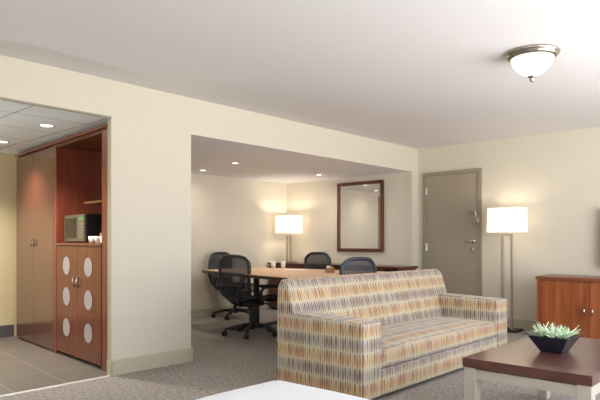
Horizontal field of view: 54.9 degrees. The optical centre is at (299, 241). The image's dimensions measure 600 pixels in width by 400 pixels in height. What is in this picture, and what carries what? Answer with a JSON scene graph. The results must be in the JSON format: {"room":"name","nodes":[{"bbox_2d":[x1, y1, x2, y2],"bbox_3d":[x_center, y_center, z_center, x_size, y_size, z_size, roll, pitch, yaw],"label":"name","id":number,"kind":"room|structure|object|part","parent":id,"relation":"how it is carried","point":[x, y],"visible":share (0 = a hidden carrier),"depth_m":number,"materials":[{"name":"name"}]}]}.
{"room":"hotel room","nodes":[
{"label":"hotel room","id":0,"kind":"room"},
{"bbox_2d":[0,152,18,335],"bbox_3d":[-4.022,0.033,6.107,0.120,2.140,2.980,0,0,42],"label":"wall","id":1,"kind":"structure","parent":0,"point":[8,161],"depth_m":6.71,"materials":[{"name":"paint"}]},
{"bbox_2d":[0,324,13,337],"bbox_3d":[-4.162,1.033,5.856,0.012,0.140,2.420,0,0,42],"label":"baseboard","id":2,"kind":"structure","parent":1,"relation":"attached to","point":[5,330],"depth_m":6.68,"materials":[{"name":"stone"}]},
{"bbox_2d":[0,100,410,182],"bbox_3d":[-1.711,-1.042,6.649,2.799,0.090,6.900,0,0,42],"label":"ceiling","id":3,"kind":"structure","parent":0,"point":[213,155],"depth_m":6.50,"materials":[{"name":"paint"}]},
{"bbox_2d":[38,124,54,127],"bbox_3d":[-2.244,-1.030,5.110,0.148,0.006,0.148,0,0,42],"label":"recessed light","id":4,"kind":"object","parent":3,"relation":"in","point":[40,125],"visible":1,"depth_m":5.11,"materials":[{"name":"white ceramic"}]},
{"bbox_2d":[0,55,417,360],"bbox_3d":[-1.300,-0.115,5.112,0.120,2.436,8.987,0,0,42],"label":"wall","id":5,"kind":"structure","parent":0,"point":[151,130],"depth_m":5.07,"materials":[{"name":"paint"}]},
{"bbox_2d":[0,97,111,117],"bbox_3d":[-2.083,-1.026,4.180,0.023,0.014,1.556,0,0,42],"label":"trim","id":6,"kind":"structure","parent":5,"relation":"attached to","point":[1,98],"depth_m":4.40,"materials":[{"name":"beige paint"}]},
{"bbox_2d":[107,118,110,360],"bbox_3d":[-1.574,0.042,4.765,0.052,2.122,0.006,0,0,42],"label":"trim","id":7,"kind":"structure","parent":5,"relation":"attached to","point":[109,119],"depth_m":4.76,"materials":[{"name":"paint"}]},
{"bbox_2d":[191,173,286,309],"bbox_3d":[-1.125,0.053,8.932,0.120,2.100,2.940,0,0,42],"label":"wall","id":8,"kind":"structure","parent":0,"point":[235,216],"depth_m":8.92,"materials":[{"name":"paint"}]},
{"bbox_2d":[191,302,270,317],"bbox_3d":[-1.123,1.040,8.835,0.014,0.125,2.680,0,0,42],"label":"baseboard","id":9,"kind":"structure","parent":8,"relation":"attached to","point":[195,313],"depth_m":8.61,"materials":[{"name":"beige paint"}]},
{"bbox_2d":[0,0,599,148],"bbox_3d":[0.640,-1.373,3.255,5.490,0.080,9.107,0,0,42],"label":"ceiling","id":10,"kind":"structure","parent":0,"point":[416,74],"depth_m":4.12,"materials":[{"name":"paint"}]},
{"bbox_2d":[505,44,560,81],"bbox_3d":[1.632,-1.228,4.057,0.366,0.210,0.366,0,0,42],"label":"ceiling light","id":11,"kind":"object","parent":10,"relation":"attached to","point":[530,61],"visible":1,"depth_m":3.96,"materials":[{"name":"white glass"}]},
{"bbox_3d":[1.632,-1.227,4.057,0.288,0.132,0.288,0,0,42],"label":"lamp shade","id":12,"kind":"part","parent":11,"relation":"part of","materials":[{"name":"white glass"}]},
{"bbox_2d":[0,309,599,399],"bbox_3d":[-0.393,1.133,4.200,8.050,0.061,8.867,0,0,42],"label":"floor","id":13,"kind":"structure","parent":0,"point":[220,364],"depth_m":4.77,"materials":[{"name":"carpet"}]},
{"bbox_2d":[17,146,53,350],"bbox_3d":[-2.685,0.068,6.355,0.538,2.070,1.150,0,0,-43],"label":"wardrobe","id":14,"kind":"object","parent":13,"relation":"on","point":[35,171],"visible":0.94,"depth_m":6.15,"materials":[{"name":"laminate"}]},
{"bbox_3d":[-3.047,0.063,6.410,0.022,2.040,0.566,0,0,-43],"label":"door","id":15,"kind":"part","parent":14,"relation":"part of","materials":[{"name":"laminate"}]},
{"bbox_3d":[-2.656,0.063,5.992,0.022,2.040,0.570,0,0,-43],"label":"door","id":16,"kind":"part","parent":14,"relation":"part of","materials":[{"name":"laminate"}]},
{"bbox_2d":[0,375,110,396],"bbox_3d":[-2.216,1.109,4.027,0.032,0.027,1.950,0,0,42],"label":"trim","id":17,"kind":"structure","parent":13,"relation":"on","point":[107,375],"depth_m":4.39,"materials":[{"name":"metal"}]},
{"bbox_2d":[54,128,106,371],"bbox_3d":[-1.866,0.068,5.478,0.538,2.070,1.230,0,0,-43],"label":"tall cabinet","id":18,"kind":"object","parent":13,"relation":"on","point":[80,163],"visible":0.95,"depth_m":5.46,"materials":[{"name":"red wood"}]},
{"bbox_2d":[15,124,106,157],"bbox_3d":[-2.420,-0.984,5.754,0.070,0.026,2.390,0,0,-43],"label":"trim","id":19,"kind":"structure","parent":18,"relation":"on","point":[104,126],"depth_m":5.60,"materials":[{"name":"red wood"}]},
{"bbox_3d":[-2.228,0.552,5.534,0.022,1.031,0.506,0,0,-43],"label":"door","id":20,"kind":"part","parent":18,"relation":"part of","materials":[{"name":"brown wood"}]},
{"bbox_2d":[56,243,101,245],"bbox_3d":[-1.887,0.021,5.503,0.492,0.025,1.025,0,0,-43],"label":"countertop","id":21,"kind":"structure","parent":18,"relation":"on","point":[72,244],"depth_m":5.25,"materials":[{"name":"red wood"}]},
{"bbox_2d":[64,214,101,242],"bbox_3d":[-2.037,-0.127,5.627,0.343,0.270,0.480,0,0,-43],"label":"microwave oven","id":22,"kind":"object","parent":21,"relation":"on","point":[77,228],"visible":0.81,"depth_m":5.43,"materials":[{"name":"black plastic"}]},
{"bbox_3d":[-2.200,-0.131,5.569,0.020,0.254,0.338,0,0,-43],"label":"door","id":23,"kind":"part","parent":22,"relation":"part of","materials":[{"name":"silver metal"}]},
{"bbox_3d":[-2.036,-0.131,5.394,0.020,0.254,0.134,0,0,-43],"label":"control panel","id":24,"kind":"part","parent":22,"relation":"part of","materials":[{"name":"silver metal"}]},
{"bbox_2d":[88,236,94,242],"bbox_3d":[-1.901,-0.022,5.283,0.075,0.060,0.065,0,0,10],"label":"coffee cup","id":25,"kind":"object","parent":21,"relation":"on","point":[90,238],"visible":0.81,"depth_m":5.26,"materials":[{"name":"white ceramic"}]},
{"bbox_2d":[94,236,99,242],"bbox_3d":[-1.806,-0.022,5.166,0.075,0.060,0.065,0,0,10],"label":"coffee cup","id":26,"kind":"object","parent":21,"relation":"on","point":[96,238],"visible":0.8,"depth_m":5.14,"materials":[{"name":"white ceramic"}]},
{"bbox_3d":[-1.882,-0.952,5.508,0.480,0.030,1.025,0,0,-43],"label":"panel","id":27,"kind":"part","parent":18,"relation":"part of","materials":[{"name":"brown wood"}]},
{"bbox_3d":[-1.880,0.552,5.161,0.022,1.031,0.506,0,0,-43],"label":"door","id":28,"kind":"part","parent":18,"relation":"part of","materials":[{"name":"brown wood"}]},
{"bbox_2d":[84,200,101,204],"bbox_3d":[-1.683,-0.362,5.331,0.430,0.020,0.495,0,0,-43],"label":"shelf","id":29,"kind":"object","parent":18,"relation":"attached to","point":[98,202],"depth_m":5.28,"materials":[{"name":"brown wood"}]},
{"bbox_3d":[-1.479,0.068,5.090,0.500,2.070,0.135,0,0,-43],"label":"panel","id":30,"kind":"part","parent":18,"relation":"part of","materials":[{"name":"red wood"}]},
{"bbox_2d":[107,347,192,375],"bbox_3d":[-2.160,1.040,5.850,2.414,0.125,0.831,0,0,42],"label":"baseboard","id":31,"kind":"object","parent":13,"relation":"on","point":[146,362],"visible":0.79,"depth_m":4.99,"materials":[{"name":"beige paint"}]},
{"bbox_2d":[208,252,252,319],"bbox_3d":[-0.957,0.623,8.435,0.712,0.959,0.671,0,0,32],"label":"office chair","id":32,"kind":"object","parent":13,"relation":"on","point":[215,257],"visible":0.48,"depth_m":8.40,"materials":[{"name":"plastic"}]},
{"bbox_3d":[-1.174,0.605,8.243,0.140,0.194,0.066,0,0,25],"label":"armrest","id":33,"kind":"part","parent":32,"relation":"part of","materials":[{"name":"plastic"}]},
{"bbox_3d":[-1.166,0.418,8.569,0.102,0.510,0.497,0,0,32],"label":"backrest","id":34,"kind":"part","parent":32,"relation":"part of","materials":[{"name":"grey fabric"}]},
{"bbox_3d":[-1.160,0.418,8.566,0.129,0.550,0.537,0,0,32],"label":"frame","id":35,"kind":"part","parent":32,"relation":"part of","materials":[{"name":"black plastic"}]},
{"bbox_2d":[218,254,278,338],"bbox_3d":[-0.586,0.623,6.838,0.671,0.959,0.712,0,0,40],"label":"office chair","id":36,"kind":"object","parent":13,"relation":"on","point":[236,287],"visible":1,"depth_m":6.66,"materials":[{"name":"grey fabric"}]},
{"bbox_3d":[-0.748,0.418,6.650,0.497,0.510,0.102,0,0,40],"label":"backrest","id":37,"kind":"part","parent":36,"relation":"part of","materials":[{"name":"grey fabric"}]},
{"bbox_3d":[-0.744,0.418,6.655,0.537,0.550,0.129,0,0,40],"label":"frame","id":38,"kind":"part","parent":36,"relation":"part of","materials":[{"name":"black plastic"}]},
{"bbox_3d":[-0.567,0.671,6.862,0.544,0.115,0.493,0,0,40],"label":"seat frame","id":39,"kind":"part","parent":36,"relation":"part of","materials":[{"name":"plastic"}]},
{"bbox_3d":[-0.426,0.605,6.597,0.066,0.194,0.140,0,0,33],"label":"armrest","id":40,"kind":"part","parent":36,"relation":"part of","materials":[{"name":"plastic"}]},
{"bbox_2d":[196,380,369,399],"bbox_3d":[0.200,0.794,0.861,2.131,0.618,1.490,0,0,42],"label":"bed","id":41,"kind":"object","parent":13,"relation":"on","point":[272,390],"visible":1,"depth_m":1.85,"materials":[{"name":"fabric"}]},
{"bbox_2d":[202,267,381,329],"bbox_3d":[-0.243,0.732,7.067,2.088,0.742,1.700,0,0,42],"label":"conference table","id":42,"kind":"object","parent":13,"relation":"on","point":[279,274],"visible":0.3,"depth_m":7.06,"materials":[{"name":"brown wood"}]},
{"bbox_2d":[271,261,275,267],"bbox_3d":[-0.366,0.309,7.925,0.075,0.104,0.075,0,0,42],"label":"tumbler","id":43,"kind":"object","parent":42,"relation":"on","point":[273,263],"visible":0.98,"depth_m":7.90,"materials":[{"name":"white ceramic"}]},
{"bbox_2d":[281,261,285,267],"bbox_3d":[-0.230,0.309,7.910,0.075,0.104,0.075,0,0,42],"label":"tumbler","id":44,"kind":"object","parent":42,"relation":"on","point":[283,263],"visible":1,"depth_m":7.88,"materials":[{"name":"white ceramic"}]},
{"bbox_2d":[325,266,334,272],"bbox_3d":[0.355,0.322,6.832,0.105,0.078,0.080,0,0,8],"label":"caddy","id":45,"kind":"object","parent":42,"relation":"on","point":[328,269],"visible":1,"depth_m":6.79,"materials":[{"name":"brown wood"}]},
{"bbox_2d":[304,252,331,268],"bbox_3d":[0.073,0.623,8.243,0.671,0.959,0.712,0,0,44],"label":"office chair","id":46,"kind":"object","parent":13,"relation":"on","point":[312,260],"visible":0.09,"depth_m":8.47,"materials":[{"name":"fabric"}]},
{"bbox_2d":[268,262,417,309],"bbox_3d":[0.552,0.719,8.769,2.535,0.768,0.505,0,0,42],"label":"credenza","id":47,"kind":"object","parent":13,"relation":"on","point":[299,265],"visible":0.22,"depth_m":8.99,"materials":[{"name":"brown wood"}]},
{"bbox_3d":[-0.232,0.805,9.201,0.735,0.455,0.018,0,0,42],"label":"door","id":48,"kind":"part","parent":47,"relation":"part of","materials":[{"name":"brown wood"}]},
{"bbox_3d":[-0.232,0.478,9.201,0.735,0.190,0.018,0,0,42],"label":"drawer","id":49,"kind":"part","parent":47,"relation":"part of","materials":[{"name":"brown wood"}]},
{"bbox_2d":[275,214,301,262],"bbox_3d":[-0.183,-0.061,9.384,0.380,0.792,0.270,0,0,42],"label":"table lamp","id":50,"kind":"object","parent":47,"relation":"on","point":[288,223],"visible":0.99,"depth_m":9.28,"materials":[{"name":"fabric"}]},
{"bbox_3d":[-0.183,-0.285,9.384,0.380,0.284,0.270,0,0,42],"label":"lamp shade","id":51,"kind":"part","parent":50,"relation":"part of","materials":[{"name":"white fabric"}]},
{"bbox_3d":[1.467,0.735,7.943,0.040,0.736,0.420,0,0,42],"label":"panel","id":52,"kind":"part","parent":47,"relation":"part of","materials":[{"name":"brown wood"}]},
{"bbox_2d":[339,257,376,274],"bbox_3d":[0.400,0.623,5.843,0.671,0.959,0.712,0,0,-43],"label":"office chair","id":53,"kind":"object","parent":13,"relation":"on","point":[353,265],"visible":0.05,"depth_m":5.60,"materials":[{"name":"fabric"}]},
{"bbox_3d":[0.567,0.418,5.659,0.497,0.510,0.102,0,0,-43],"label":"backrest","id":54,"kind":"part","parent":53,"relation":"part of","materials":[{"name":"grey fabric"}]},
{"bbox_2d":[277,269,506,399],"bbox_3d":[0.918,0.691,4.999,0.815,0.824,2.365,0,0,42],"label":"sofa","id":55,"kind":"object","parent":13,"relation":"on","point":[370,336],"visible":0.97,"depth_m":4.48,"materials":[{"name":"fabric"}]},
{"bbox_3d":[0.210,0.802,4.203,0.785,0.551,0.235,0,0,42],"label":"armrest","id":56,"kind":"part","parent":55,"relation":"part of","materials":[{"name":"fabric"}]},
{"bbox_3d":[0.706,0.676,5.193,0.240,0.794,2.357,0,0,42],"label":"backrest","id":57,"kind":"part","parent":55,"relation":"part of","materials":[{"name":"fabric"}]},
{"bbox_2d":[382,317,495,368],"bbox_3d":[0.979,0.808,4.943,0.640,0.180,1.889,0,0,42],"label":"seat cushion","id":58,"kind":"object","parent":55,"relation":"on","point":[406,341],"depth_m":4.75,"materials":[{"name":"fabric"}]},
{"bbox_3d":[1.648,0.802,5.774,0.785,0.551,0.235,0,0,42],"label":"armrest","id":59,"kind":"part","parent":55,"relation":"part of","materials":[{"name":"fabric"}]},
{"bbox_2d":[486,206,527,332],"bbox_3d":[2.570,0.326,7.164,0.430,1.555,0.260,0,0,42],"label":"floor lamp","id":60,"kind":"object","parent":13,"relation":"on","point":[507,219],"visible":0.86,"depth_m":7.11,"materials":[{"name":"white fabric"}]},
{"bbox_3d":[2.570,-0.272,7.164,0.430,0.300,0.260,0,0,42],"label":"lamp shade","id":61,"kind":"part","parent":60,"relation":"part of","materials":[{"name":"white fabric"}]},
{"bbox_2d":[463,337,599,399],"bbox_3d":[1.573,0.878,3.475,0.681,0.450,1.190,0,0,42],"label":"coffee table","id":62,"kind":"object","parent":13,"relation":"on","point":[576,372],"visible":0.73,"depth_m":3.15,"materials":[{"name":"brown wood"}]},
{"bbox_3d":[0.976,0.904,3.268,0.068,0.398,0.068,0,0,42],"label":"leg","id":63,"kind":"part","parent":62,"relation":"part of","materials":[{"name":"beige wood"}]},
{"bbox_3d":[1.726,0.904,4.087,0.068,0.398,0.068,0,0,42],"label":"leg","id":64,"kind":"part","parent":62,"relation":"part of","materials":[{"name":"beige wood"}]},
{"bbox_2d":[526,322,580,353],"bbox_3d":[1.510,0.568,3.436,0.285,0.171,0.285,0,0,37],"label":"potted succulent","id":65,"kind":"object","parent":62,"relation":"on","point":[551,340],"visible":1,"depth_m":3.40,"materials":[{"name":"green plant"}]},
{"bbox_2d":[528,333,580,353],"bbox_3d":[1.519,0.605,3.445,0.229,0.097,0.229,0,0,44],"label":"bowl","id":66,"kind":"object","parent":62,"relation":"on","point":[560,343],"depth_m":3.38,"materials":[{"name":"black ceramic"}]},
{"bbox_3d":[1.420,0.904,2.862,0.068,0.398,0.068,0,0,42],"label":"leg","id":67,"kind":"part","parent":62,"relation":"part of","materials":[{"name":"beige wood"}]},
{"bbox_2d":[535,274,599,338],"bbox_3d":[3.682,0.747,6.076,2.184,0.712,0.584,0,0,42],"label":"media cabinet","id":68,"kind":"object","parent":13,"relation":"on","point":[571,301],"visible":0.82,"depth_m":6.38,"materials":[{"name":"brown wood"}]},
{"bbox_3d":[2.738,0.764,6.617,0.035,0.678,0.020,0,0,42],"label":"panel","id":69,"kind":"part","parent":68,"relation":"part of","materials":[{"name":"brown wood"}]},
{"bbox_3d":[2.942,0.750,6.426,0.518,0.605,0.022,0,0,42],"label":"door","id":70,"kind":"part","parent":68,"relation":"part of","materials":[{"name":"brown wood"}]},
{"bbox_3d":[3.327,0.750,6.074,0.518,0.605,0.022,0,0,42],"label":"door","id":71,"kind":"part","parent":68,"relation":"part of","materials":[{"name":"brown wood"}]},
{"bbox_2d":[287,172,404,264],"bbox_3d":[0.676,0.053,9.086,2.330,2.100,0.120,0,0,42],"label":"wall","id":72,"kind":"structure","parent":0,"point":[315,201],"depth_m":9.17,"materials":[{"name":"paint"}]},
{"bbox_2d":[337,180,383,251],"bbox_3d":[0.910,-0.384,8.768,0.864,1.064,0.035,0,0,42],"label":"wall mirror","id":73,"kind":"object","parent":72,"relation":"attached to","point":[360,205],"visible":1,"depth_m":8.75,"materials":[{"name":"brown wood"}]},
{"bbox_2d":[418,127,599,320],"bbox_3d":[3.718,-0.115,6.529,5.370,2.436,0.120,0,0,42],"label":"wall","id":74,"kind":"structure","parent":0,"point":[555,176],"depth_m":7.17,"materials":[{"name":"paint"}]},
{"bbox_2d":[422,168,481,295],"bbox_3d":[2.074,0.061,7.923,0.882,2.083,0.103,0,0,42],"label":"door","id":75,"kind":"structure","parent":74,"relation":"in","point":[452,202],"depth_m":7.90,"materials":[{"name":"beige paint"}]},
{"bbox_3d":[2.265,-0.012,7.720,0.151,0.060,0.061,0,0,42],"label":"handle","id":76,"kind":"part","parent":75,"relation":"part of","materials":[{"name":"metal"}]},
{"bbox_2d":[507,318,536,330],"bbox_3d":[4.008,1.040,6.173,4.220,0.125,0.014,0,0,42],"label":"baseboard","id":77,"kind":"structure","parent":74,"relation":"attached to","point":[517,323],"depth_m":7.26,"materials":[{"name":"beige paint"}]}
]}

